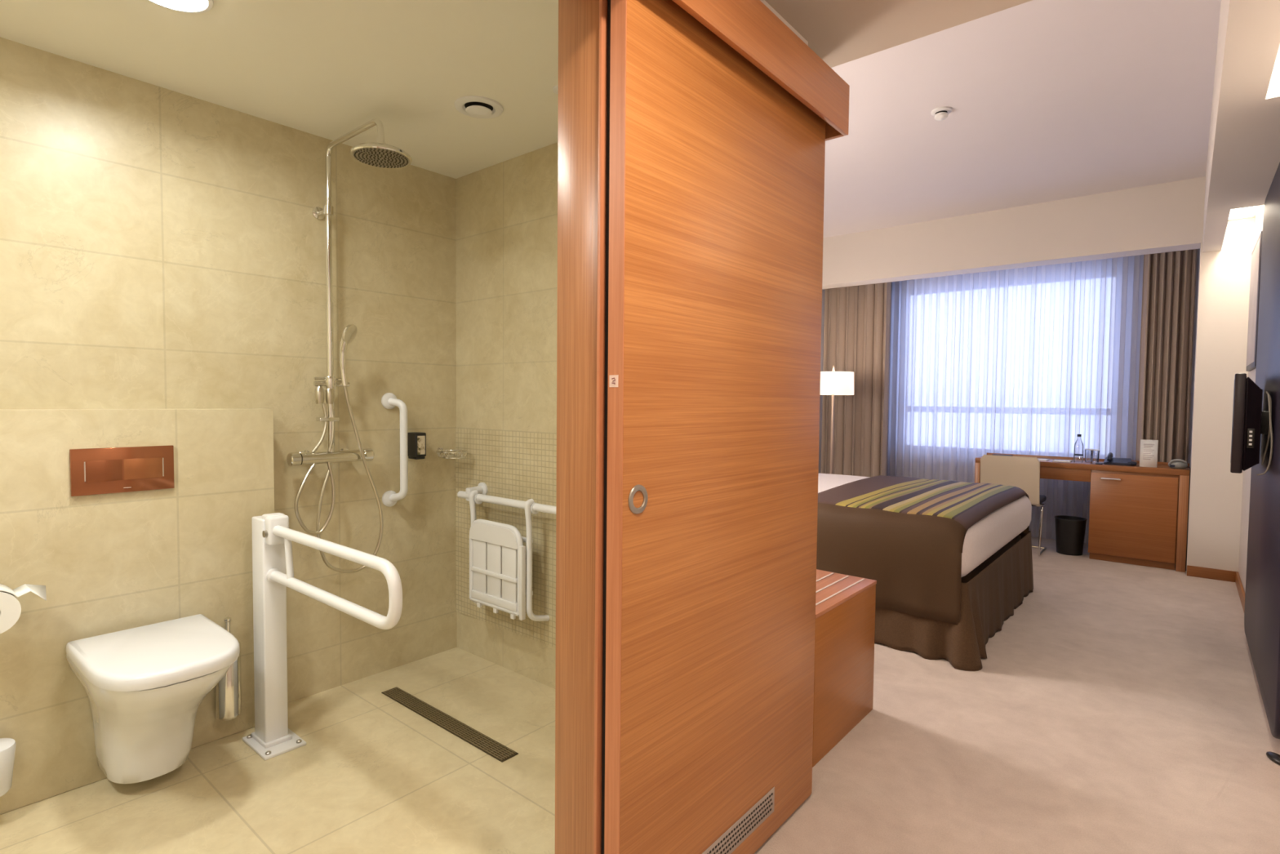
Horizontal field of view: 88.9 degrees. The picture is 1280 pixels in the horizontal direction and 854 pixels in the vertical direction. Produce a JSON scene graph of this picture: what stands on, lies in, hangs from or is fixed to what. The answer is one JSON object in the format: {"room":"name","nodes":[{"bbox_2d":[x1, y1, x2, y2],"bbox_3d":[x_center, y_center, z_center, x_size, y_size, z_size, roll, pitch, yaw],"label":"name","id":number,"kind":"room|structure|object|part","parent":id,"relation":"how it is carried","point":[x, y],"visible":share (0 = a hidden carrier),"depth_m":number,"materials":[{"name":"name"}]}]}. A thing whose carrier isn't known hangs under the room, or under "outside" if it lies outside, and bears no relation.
{"room":"hotel room","nodes":[
{"label":"hotel room","id":0,"kind":"room"},
{"bbox_2d":[0,408,274,814],"bbox_3d":[-2.143,0.547,1.606,0.110,1.175,2.285,2,3,40],"label":"wall","id":1,"kind":"structure","parent":0,"point":[110,562],"depth_m":2.05,"materials":[{"name":"beige tile"}]},
{"bbox_2d":[0,737,16,796],"bbox_3d":[-1.828,0.965,1.828,0.117,0.137,0.116,2,3,40],"label":"pot","id":2,"kind":"object","parent":1,"relation":"attached to","point":[7,745],"visible":1,"depth_m":1.83,"materials":[{"name":"white ceramic"}]},
{"bbox_2d":[0,583,46,633],"bbox_3d":[-1.784,0.499,1.827,0.155,0.125,0.184,2,3,40],"label":"toilet roll holder","id":3,"kind":"object","parent":1,"relation":"attached to","point":[10,606],"visible":1,"depth_m":1.79,"materials":[{"name":"white paper"}]},
{"bbox_2d":[69,444,174,496],"bbox_3d":[-1.647,0.136,2.083,0.014,0.144,0.264,2,3,40],"label":"flush plate","id":4,"kind":"object","parent":1,"relation":"attached to","point":[106,470],"visible":1,"depth_m":2.07,"materials":[{"name":"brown metal"}]},
{"bbox_2d":[66,613,239,783],"bbox_3d":[-1.446,0.866,1.969,0.512,0.432,0.360,2,3,40],"label":"toilet","id":5,"kind":"object","parent":1,"relation":"attached to","point":[145,686],"visible":1,"depth_m":1.91,"materials":[{"name":"white ceramic"}]},
{"bbox_3d":[-1.433,0.671,1.951,0.482,0.041,0.360,2,3,40],"label":"lid","id":6,"kind":"part","parent":5,"relation":"part of","materials":[{"name":"white plastic"}]},
{"bbox_3d":[-1.438,0.694,1.956,0.460,0.006,0.328,2,3,40],"label":"seat","id":7,"kind":"part","parent":5,"relation":"part of","materials":[{"name":"white plastic"}]},
{"bbox_2d":[215,617,241,720],"bbox_3d":[-1.453,0.846,2.299,0.081,0.356,0.076,2,3,40],"label":"toilet brush","id":8,"kind":"object","parent":1,"relation":"attached to","point":[228,689],"visible":0.55,"depth_m":2.27,"materials":[{"name":"silver metal"}]},
{"bbox_3d":[-1.450,0.715,2.292,0.022,0.093,0.022,2,3,40],"label":"brush handle","id":9,"kind":"part","parent":8,"relation":"part of","materials":[{"name":"silver metal"}]},
{"bbox_2d":[0,37,456,702],"bbox_3d":[-1.941,-0.014,1.984,0.100,2.270,3.153,2,3,40],"label":"wall","id":10,"kind":"structure","parent":0,"point":[161,247],"depth_m":2.46,"materials":[{"name":"beige stone"}]},
{"bbox_2d":[286,118,412,534],"bbox_3d":[-1.070,-0.342,2.475,0.586,1.546,0.330,2,3,40],"label":"shower","id":11,"kind":"object","parent":10,"relation":"attached to","point":[379,154],"visible":1,"depth_m":2.58,"materials":[{"name":"silver metal"}]},
{"bbox_3d":[-1.338,0.125,2.525,0.053,0.053,0.038,2,3,40],"label":"mixer knob","id":12,"kind":"part","parent":11,"relation":"part of","materials":[{"name":"silver metal"}]},
{"bbox_2d":[315,324,382,573],"bbox_3d":[-1.167,0.096,2.652,0.102,1.014,0.268,2,3,40],"label":"shower","id":13,"kind":"object","parent":11,"relation":"attached to","point":[348,334],"visible":0.96,"depth_m":2.62,"materials":[{"name":"silver metal"}]},
{"bbox_3d":[-1.187,-0.261,2.614,0.045,0.193,0.031,2,3,40],"label":"handle","id":14,"kind":"part","parent":13,"relation":"part of","materials":[{"name":"silver metal"}]},
{"bbox_3d":[-1.081,-0.793,2.463,0.433,0.644,0.021,2,3,40],"label":"riser arm","id":15,"kind":"part","parent":11,"relation":"part of","materials":[{"name":"silver metal"}]},
{"bbox_3d":[-1.151,0.118,2.748,0.053,0.053,0.038,2,3,40],"label":"mixer knob","id":16,"kind":"part","parent":11,"relation":"part of","materials":[{"name":"silver metal"}]},
{"bbox_3d":[-0.921,-0.957,2.325,0.190,0.001,0.190,2,3,40],"label":"spray plate","id":17,"kind":"part","parent":11,"relation":"part of","materials":[{"name":"metal"}]},
{"bbox_2d":[381,392,408,506],"bbox_3d":[-1.079,0.103,2.876,0.086,0.507,0.082,2,3,40],"label":"grab bar","id":18,"kind":"object","parent":10,"relation":"attached to","point":[388,400],"visible":1,"depth_m":2.87,"materials":[{"name":"white metal"}]},
{"bbox_2d":[407,431,426,459],"bbox_3d":[-1.014,0.085,2.961,0.076,0.120,0.055,2,3,40],"label":"soap dispenser","id":19,"kind":"object","parent":10,"relation":"attached to","point":[416,441],"visible":0.94,"depth_m":2.94,"materials":[{"name":"black plastic"}]},
{"bbox_2d":[455,142,557,688],"bbox_3d":[-0.322,-0.370,2.768,2.135,2.950,0.151,2,3,40],"label":"wall","id":20,"kind":"structure","parent":0,"point":[506,211],"depth_m":2.89,"materials":[{"name":"beige tile"}]},
{"bbox_2d":[435,447,468,458],"bbox_3d":[-0.879,0.120,3.038,0.186,0.045,0.132,2,3,40],"label":"basket","id":21,"kind":"object","parent":20,"relation":"attached to","point":[439,451],"visible":1,"depth_m":3.01,"materials":[{"name":"silver metal"}]},
{"bbox_2d":[457,482,555,514],"bbox_3d":[-0.291,0.318,2.606,1.365,0.079,0.090,2,3,40],"label":"grab rail","id":22,"kind":"object","parent":20,"relation":"attached to","point":[482,488],"visible":0.27,"depth_m":2.82,"materials":[{"name":"white metal"}]},
{"bbox_2d":[468,489,549,621],"bbox_3d":[-0.583,0.558,2.831,0.419,0.539,0.138,2,3,40],"label":"shower seat","id":23,"kind":"object","parent":22,"relation":"hanging from","point":[497,550],"visible":0.98,"depth_m":2.75,"materials":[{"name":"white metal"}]},
{"bbox_3d":[-0.722,0.551,2.959,0.119,0.539,0.027,-2,3,-45],"label":"hanger arm","id":24,"kind":"part","parent":23,"relation":"part of","materials":[{"name":"white metal"}]},
{"bbox_3d":[-0.620,0.592,2.792,0.354,0.374,0.024,2,3,40],"label":"seat frame","id":25,"kind":"part","parent":23,"relation":"part of","materials":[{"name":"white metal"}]},
{"bbox_3d":[-0.431,0.559,2.716,0.120,0.529,0.027,-2,3,-45],"label":"hanger arm","id":26,"kind":"part","parent":23,"relation":"part of","materials":[{"name":"white metal"}]},
{"bbox_2d":[0,0,1032,178],"bbox_3d":[-0.719,-1.380,0.909,3.260,0.570,3.540,2,3,40],"label":"ceiling","id":27,"kind":"structure","parent":0,"point":[325,68],"depth_m":1.98,"materials":[{"name":"paint"}]},
{"bbox_2d":[146,0,213,13],"bbox_3d":[-1.216,-1.123,1.685,0.192,0.015,0.192,2,3,40],"label":"recessed light","id":28,"kind":"object","parent":27,"relation":"in","point":[182,6],"visible":1,"depth_m":1.73,"materials":[{"name":"white plastic"}]},
{"bbox_2d":[453,95,503,118],"bbox_3d":[-0.579,-1.137,2.345,0.172,0.028,0.172,2,3,40],"label":"ceiling vent","id":29,"kind":"object","parent":27,"relation":"in","point":[478,107],"visible":1,"depth_m":2.32,"materials":[{"name":"white plastic"}]},
{"bbox_2d":[552,84,558,100],"bbox_3d":[-0.260,-1.125,2.209,0.072,0.036,0.072,2,3,40],"label":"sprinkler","id":30,"kind":"object","parent":27,"relation":"attached to","point":[555,89],"visible":0.13,"depth_m":2.19,"materials":[{"name":"white plastic"}]},
{"bbox_2d":[0,535,1279,853],"bbox_3d":[0.819,1.155,3.069,3.600,0.100,8.700,2,3,40],"label":"floor","id":31,"kind":"structure","parent":0,"point":[1118,708],"depth_m":2.20,"materials":[{"name":"beige carpet"}]},
{"bbox_2d":[242,512,402,759],"bbox_3d":[-1.003,0.721,2.050,0.952,0.815,0.136,2,3,40],"label":"support rail","id":32,"kind":"object","parent":31,"relation":"on","point":[273,536],"visible":1,"depth_m":2.25,"materials":[{"name":"white metal"}]},
{"bbox_3d":[-1.307,0.710,2.304,0.100,0.790,0.076,2,3,40],"label":"post","id":33,"kind":"part","parent":32,"relation":"part of","materials":[{"name":"white metal"}]},
{"bbox_3d":[-1.294,1.110,2.305,0.205,0.010,0.136,2,3,40],"label":"plate","id":34,"kind":"part","parent":32,"relation":"part of","materials":[{"name":"white metal"}]},
{"bbox_3d":[-0.956,0.446,1.995,0.827,0.194,0.034,2,3,40],"label":"rail","id":35,"kind":"part","parent":32,"relation":"part of","materials":[{"name":"white metal"}]},
{"bbox_2d":[381,686,518,762],"bbox_3d":[-0.745,1.111,2.472,0.793,0.005,0.070,2,3,40],"label":"floor drain","id":36,"kind":"object","parent":31,"relation":"on","point":[497,750],"visible":1,"depth_m":2.43,"materials":[{"name":"metal"}]},
{"bbox_2d":[819,365,853,474],"bbox_3d":[1.787,0.211,6.076,0.373,1.560,0.373,2,3,40],"label":"floor lamp","id":37,"kind":"object","parent":31,"relation":"on","point":[833,383],"visible":0.56,"depth_m":5.90,"materials":[{"name":"fabric"}]},
{"bbox_3d":[1.793,-0.403,6.051,0.373,0.210,0.373,2,3,40],"label":"lamp shade","id":38,"kind":"part","parent":37,"relation":"part of","materials":[{"name":"white fabric"}]},
{"bbox_2d":[812,568,876,767],"bbox_3d":[0.359,0.854,2.709,1.037,0.522,0.552,2,3,40],"label":"bench","id":39,"kind":"object","parent":31,"relation":"on","point":[845,631],"visible":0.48,"depth_m":2.37,"materials":[{"name":"orange wood"}]},
{"bbox_2d":[874,530,1033,671],"bbox_3d":[1.270,0.556,4.401,2.297,1.002,2.150,2,3,40],"label":"bed","id":40,"kind":"object","parent":31,"relation":"on","point":[990,593],"visible":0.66,"depth_m":3.23,"materials":[{"name":"brown fabric"}]},
{"bbox_2d":[817,473,1031,577],"bbox_3d":[1.235,0.537,4.348,2.154,0.309,1.691,2,3,40],"label":"mattress","id":41,"kind":"object","parent":40,"relation":"on","point":[991,533],"visible":0.24,"depth_m":3.54,"materials":[{"name":"white fabric"}]},
{"bbox_2d":[816,475,1029,624],"bbox_3d":[1.672,0.634,3.983,0.959,0.504,1.721,2,3,40],"label":"bedspread","id":42,"kind":"object","parent":41,"relation":"on","point":[906,535],"visible":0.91,"depth_m":3.29,"materials":[{"name":"brown fabric"}]},
{"bbox_2d":[980,454,1049,555],"bbox_3d":[3.123,0.627,5.446,0.458,0.801,0.473,2,3,40],"label":"desk chair","id":43,"kind":"object","parent":31,"relation":"on","point":[1023,473],"visible":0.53,"depth_m":5.25,"materials":[{"name":"beige leather"}]},
{"bbox_3d":[3.012,0.430,5.304,0.423,0.399,0.123,2,3,40],"label":"backrest","id":44,"kind":"part","parent":43,"relation":"part of","materials":[{"name":"beige leather"}]},
{"bbox_3d":[3.145,0.599,5.471,0.403,0.050,0.405,2,3,40],"label":"seat","id":45,"kind":"part","parent":43,"relation":"part of","materials":[{"name":"beige fabric"}]},
{"bbox_3d":[3.311,0.831,5.346,0.027,0.404,0.376,2,3,40],"label":"leg frame","id":46,"kind":"part","parent":43,"relation":"part of","materials":[{"name":"silver metal"}]},
{"bbox_2d":[1054,515,1087,555],"bbox_3d":[3.529,0.891,5.352,0.225,0.294,0.225,2,3,40],"label":"waste bin","id":47,"kind":"object","parent":31,"relation":"on","point":[1069,530],"visible":1,"depth_m":5.28,"materials":[{"name":"black plastic"}]},
{"bbox_2d":[974,453,1189,572],"bbox_3d":[3.582,0.651,5.372,1.425,0.772,0.467,2,3,40],"label":"desk","id":48,"kind":"object","parent":31,"relation":"on","point":[1138,515],"visible":0.78,"depth_m":4.98,"materials":[{"name":"orange wood"}]},
{"bbox_3d":[3.057,0.659,5.824,0.040,0.710,0.420,2,3,40],"label":"panel","id":49,"kind":"part","parent":48,"relation":"part of","materials":[{"name":"orange wood"}]},
{"bbox_2d":[992,453,1013,456],"bbox_3d":[3.249,0.255,5.846,0.150,0.014,0.080,2,3,40],"label":"notebook","id":50,"kind":"object","parent":48,"relation":"on","point":[993,454],"visible":0.55,"depth_m":5.82,"materials":[{"name":"white paper"}]},
{"bbox_2d":[1037,457,1048,461],"bbox_3d":[3.357,0.274,5.508,0.150,0.006,0.180,2,3,40],"label":"leaflet","id":51,"kind":"object","parent":48,"relation":"on","point":[1039,459],"visible":0.49,"depth_m":5.49,"materials":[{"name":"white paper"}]},
{"bbox_2d":[1052,459,1072,462],"bbox_3d":[3.473,0.280,5.359,0.120,0.009,0.140,2,3,40],"label":"leaflet","id":52,"kind":"object","parent":48,"relation":"on","point":[1054,460],"visible":1,"depth_m":5.32,"materials":[{"name":"white paper"}]},
{"bbox_2d":[1073,434,1084,462],"bbox_3d":[3.574,0.173,5.310,0.067,0.228,0.067,2,3,40],"label":"water bottle","id":53,"kind":"object","parent":48,"relation":"on","point":[1077,435],"visible":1,"depth_m":5.31,"materials":[{"name":"clear plastic"}]},
{"bbox_3d":[3.731,0.300,5.532,1.425,0.080,0.014,2,3,40],"label":"rail","id":54,"kind":"part","parent":48,"relation":"part of","materials":[{"name":"orange wood"}]},
{"bbox_2d":[1084,448,1093,462],"bbox_3d":[3.662,0.233,5.317,0.063,0.108,0.063,2,3,40],"label":"drinking glass","id":55,"kind":"object","parent":48,"relation":"on","point":[1085,449],"visible":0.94,"depth_m":5.32,"materials":[{"name":"clear glass"}]},
{"bbox_2d":[1090,448,1099,463],"bbox_3d":[3.658,0.236,5.242,0.063,0.108,0.063,2,3,40],"label":"drinking glass","id":56,"kind":"object","parent":48,"relation":"on","point":[1091,450],"visible":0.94,"depth_m":5.24,"materials":[{"name":"clear glass"}]},
{"bbox_3d":[3.636,0.401,5.038,0.136,0.015,0.037,2,3,40],"label":"handle","id":57,"kind":"part","parent":48,"relation":"part of","materials":[{"name":"silver metal"}]},
{"bbox_2d":[1103,452,1137,466],"bbox_3d":[3.776,0.251,5.124,0.205,0.091,0.159,2,3,40],"label":"telephone","id":58,"kind":"object","parent":48,"relation":"on","point":[1109,460],"visible":1,"depth_m":5.11,"materials":[{"name":"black plastic"}]},
{"bbox_3d":[3.757,0.682,4.982,0.531,0.635,0.018,2,3,40],"label":"door","id":59,"kind":"part","parent":48,"relation":"part of","materials":[{"name":"orange wood"}]},
{"bbox_2d":[1139,439,1158,467],"bbox_3d":[3.883,0.200,4.975,0.105,0.206,0.072,2,3,40],"label":"menu card","id":60,"kind":"object","parent":48,"relation":"on","point":[1148,448],"visible":1,"depth_m":4.96,"materials":[{"name":"white paper"}]},
{"bbox_2d":[1168,458,1187,468],"bbox_3d":[4.001,0.273,4.849,0.115,0.074,0.091,2,3,40],"label":"clock radio","id":61,"kind":"object","parent":48,"relation":"on","point":[1176,463],"visible":1,"depth_m":4.82,"materials":[{"name":"grey plastic"}]},
{"bbox_3d":[3.978,0.260,4.827,0.108,0.049,0.027,2,3,37],"label":"handle","id":62,"kind":"part","parent":61,"relation":"part of","materials":[{"name":"grey plastic"}]},
{"bbox_3d":[4.113,0.705,4.942,0.055,0.710,0.420,2,3,40],"label":"panel","id":63,"kind":"part","parent":48,"relation":"part of","materials":[{"name":"orange wood"}]},
{"bbox_2d":[1185,466,1191,570],"bbox_3d":[4.024,0.669,4.798,0.014,0.751,0.175,2,3,32],"label":"power cable","id":64,"kind":"object","parent":48,"relation":"hanging from","point":[1187,467],"visible":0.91,"depth_m":4.73,"materials":[{"name":"black plastic"}]},
{"bbox_2d":[1266,751,1279,764],"bbox_3d":[2.196,1.140,2.243,0.044,0.022,0.090,1,2,6],"label":"door stop","id":65,"kind":"object","parent":31,"relation":"on","point":[1274,757],"visible":1,"depth_m":2.24,"materials":[{"name":"black plastic"}]},
{"bbox_2d":[760,0,808,45],"bbox_3d":[0.168,-0.048,1.709,0.125,2.400,0.868,2,3,40],"label":"wall","id":66,"kind":"structure","parent":0,"point":[763,2],"depth_m":1.84,"materials":[{"name":"white paint"}]},
{"bbox_2d":[555,0,610,853],"bbox_3d":[-0.117,0.094,1.365,0.148,2.140,0.031,2,3,40],"label":"door frame","id":67,"kind":"structure","parent":66,"relation":"attached to","point":[582,24],"depth_m":1.35,"materials":[{"name":"orange wood"}]},
{"bbox_2d":[818,288,824,473],"bbox_3d":[0.622,-0.495,5.463,0.120,3.000,5.200,2,3,40],"label":"wall","id":68,"kind":"structure","parent":0,"point":[823,290],"depth_m":6.94,"materials":[{"name":"white paint"}]},
{"bbox_2d":[822,176,1204,288],"bbox_3d":[2.826,-1.644,5.682,3.145,0.580,0.220,2,3,40],"label":"ceiling beam","id":69,"kind":"structure","parent":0,"point":[1165,217],"depth_m":5.29,"materials":[{"name":"white paint"}]},
{"bbox_2d":[822,0,1221,237],"bbox_3d":[1.474,-1.821,4.042,3.160,0.120,4.120,2,3,40],"label":"ceiling","id":70,"kind":"structure","parent":0,"point":[1049,100],"depth_m":3.59,"materials":[{"name":"paint"}]},
{"bbox_2d":[930,106,951,120],"bbox_3d":[1.659,-1.717,3.591,0.104,0.048,0.104,2,3,40],"label":"smoke detector","id":71,"kind":"object","parent":70,"relation":"attached to","point":[940,113],"visible":1,"depth_m":3.56,"materials":[{"name":"white plastic"}]},
{"bbox_2d":[1187,248,1199,469],"bbox_3d":[3.379,-0.482,6.404,3.145,2.950,0.220,2,3,40],"label":"wall","id":72,"kind":"structure","parent":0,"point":[1197,254],"depth_m":5.31,"materials":[{"name":"white paint"}]},
{"bbox_2d":[1186,176,1255,575],"bbox_3d":[4.458,-0.437,4.929,0.405,3.000,1.100,2,3,40],"label":"wall pier","id":73,"kind":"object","parent":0,"point":[1215,492],"visible":0.39,"depth_m":4.56,"materials":[{"name":"white paint"}]},
{"bbox_2d":[1186,564,1238,582],"bbox_3d":[4.038,1.036,4.601,0.273,0.075,0.014,2,3,40],"label":"baseboard","id":74,"kind":"object","parent":73,"relation":"attached to","point":[1192,571],"visible":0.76,"depth_m":4.60,"materials":[{"name":"orange wood"}]},
{"bbox_2d":[1202,0,1279,252],"bbox_3d":[2.768,-1.499,2.944,0.265,0.650,4.060,2,3,40],"label":"ceiling bulkhead","id":75,"kind":"structure","parent":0,"point":[1243,153],"depth_m":2.47,"materials":[{"name":"white paint"}]},
{"bbox_2d":[1228,206,1256,219],"bbox_3d":[3.707,-1.392,4.001,0.143,0.028,1.080,2,3,40],"label":"recessed light","id":76,"kind":"object","parent":75,"relation":"attached to","point":[1244,212],"visible":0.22,"depth_m":4.27,"materials":[{"name":"white"}]},
{"bbox_2d":[1238,204,1264,592],"bbox_3d":[1.773,-0.324,1.506,0.130,3.000,7.600,2,3,40],"label":"wall","id":77,"kind":"structure","parent":0,"point":[1260,215],"depth_m":4.20,"materials":[{"name":"white paint"}]},
{"bbox_2d":[1235,571,1244,611],"bbox_3d":[2.886,1.089,3.023,0.014,0.075,3.884,2,3,40],"label":"baseboard","id":78,"kind":"structure","parent":77,"relation":"attached to","point":[1237,580],"depth_m":4.14,"materials":[{"name":"orange wood"}]},
{"bbox_2d":[1245,231,1262,371],"bbox_3d":[3.770,-0.741,3.995,0.024,0.770,0.700,2,3,40],"label":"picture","id":79,"kind":"object","parent":77,"relation":"attached to","point":[1255,264],"visible":0.78,"depth_m":3.91},
{"bbox_2d":[1244,162,1279,738],"bbox_3d":[2.753,-0.026,2.828,0.042,2.255,1.570,2,3,40],"label":"wall panel","id":80,"kind":"object","parent":77,"relation":"attached to","point":[1262,594],"visible":0.97,"depth_m":2.81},
{"bbox_2d":[1230,373,1272,475],"bbox_3d":[2.705,-0.017,2.879,0.131,0.418,0.708,3,3,42],"label":"television","id":81,"kind":"object","parent":80,"relation":"attached to","point":[1250,421],"visible":0.99,"depth_m":2.67,"materials":[{"name":"plastic"}]},
{"bbox_3d":[2.489,0.046,2.657,0.022,0.080,0.010,3,3,42],"label":"port panel","id":82,"kind":"part","parent":81,"relation":"part of","materials":[{"name":"black plastic"}]},
{"bbox_3d":[2.746,-0.020,2.861,0.048,0.100,0.120,3,3,42],"label":"wall arm","id":83,"kind":"part","parent":81,"relation":"part of","materials":[{"name":"black plastic"}]},
{"bbox_3d":[3.180,-1.783,6.098,3.145,0.330,0.880,2,3,40],"label":"ceiling","id":84,"kind":"structure","parent":0,"visible":0},
{"bbox_3d":[3.194,-1.607,6.027,3.010,0.014,0.380,2,3,40],"label":"track","id":85,"kind":"object","parent":84,"relation":"attached to","visible":0},
{"bbox_2d":[820,281,891,477],"bbox_3d":[2.202,-0.336,6.692,0.686,2.588,0.104,2,3,40],"label":"curtain","id":86,"kind":"object","parent":85,"relation":"hanging from","point":[857,318],"visible":0.66,"depth_m":6.66,"materials":[{"name":"brown fabric"}]},
{"bbox_2d":[886,254,1143,543],"bbox_3d":[3.350,-0.307,6.095,2.209,2.595,0.071,2,3,40],"label":"sheer curtain","id":87,"kind":"object","parent":85,"relation":"hanging from","point":[1028,360],"visible":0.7,"depth_m":5.97,"materials":[{"name":"white fabric"}]},
{"bbox_2d":[1135,248,1197,462],"bbox_3d":[4.195,-0.258,5.219,0.330,2.588,0.114,2,3,40],"label":"curtain","id":88,"kind":"object","parent":85,"relation":"hanging from","point":[1169,278],"visible":0.56,"depth_m":5.20,"materials":[{"name":"brown fabric"}]},
{"bbox_3d":[-0.414,-1.093,0.953,0.130,0.260,0.985,2,3,40],"label":"wall","id":89,"kind":"structure","parent":0,"visible":0},
{"bbox_2d":[671,0,849,141],"bbox_3d":[-0.050,-0.925,1.262,0.155,0.145,1.918,2,3,40],"label":"pelmet","id":90,"kind":"object","parent":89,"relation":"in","point":[749,27],"depth_m":1.61,"materials":[{"name":"orange wood"}]},
{"bbox_2d":[604,0,825,853],"bbox_3d":[0.238,0.100,1.639,0.046,2.088,0.900,2,3,40],"label":"door","id":91,"kind":"structure","parent":90,"relation":"hanging from","point":[717,174],"depth_m":1.51,"materials":[{"name":"orange wood"}]},
{"bbox_3d":[-0.004,0.147,1.322,0.007,0.060,0.060,2,3,40],"label":"flush handle","id":92,"kind":"part","parent":91,"relation":"part of","materials":[{"name":"metal"}]},
{"bbox_2d":[702,786,774,853],"bbox_3d":[0.234,1.043,1.651,0.002,0.070,0.440,2,3,40],"label":"vent grille","id":93,"kind":"object","parent":91,"relation":"attached to","point":[748,822],"depth_m":1.70,"materials":[{"name":"silver metal"}]}
]}

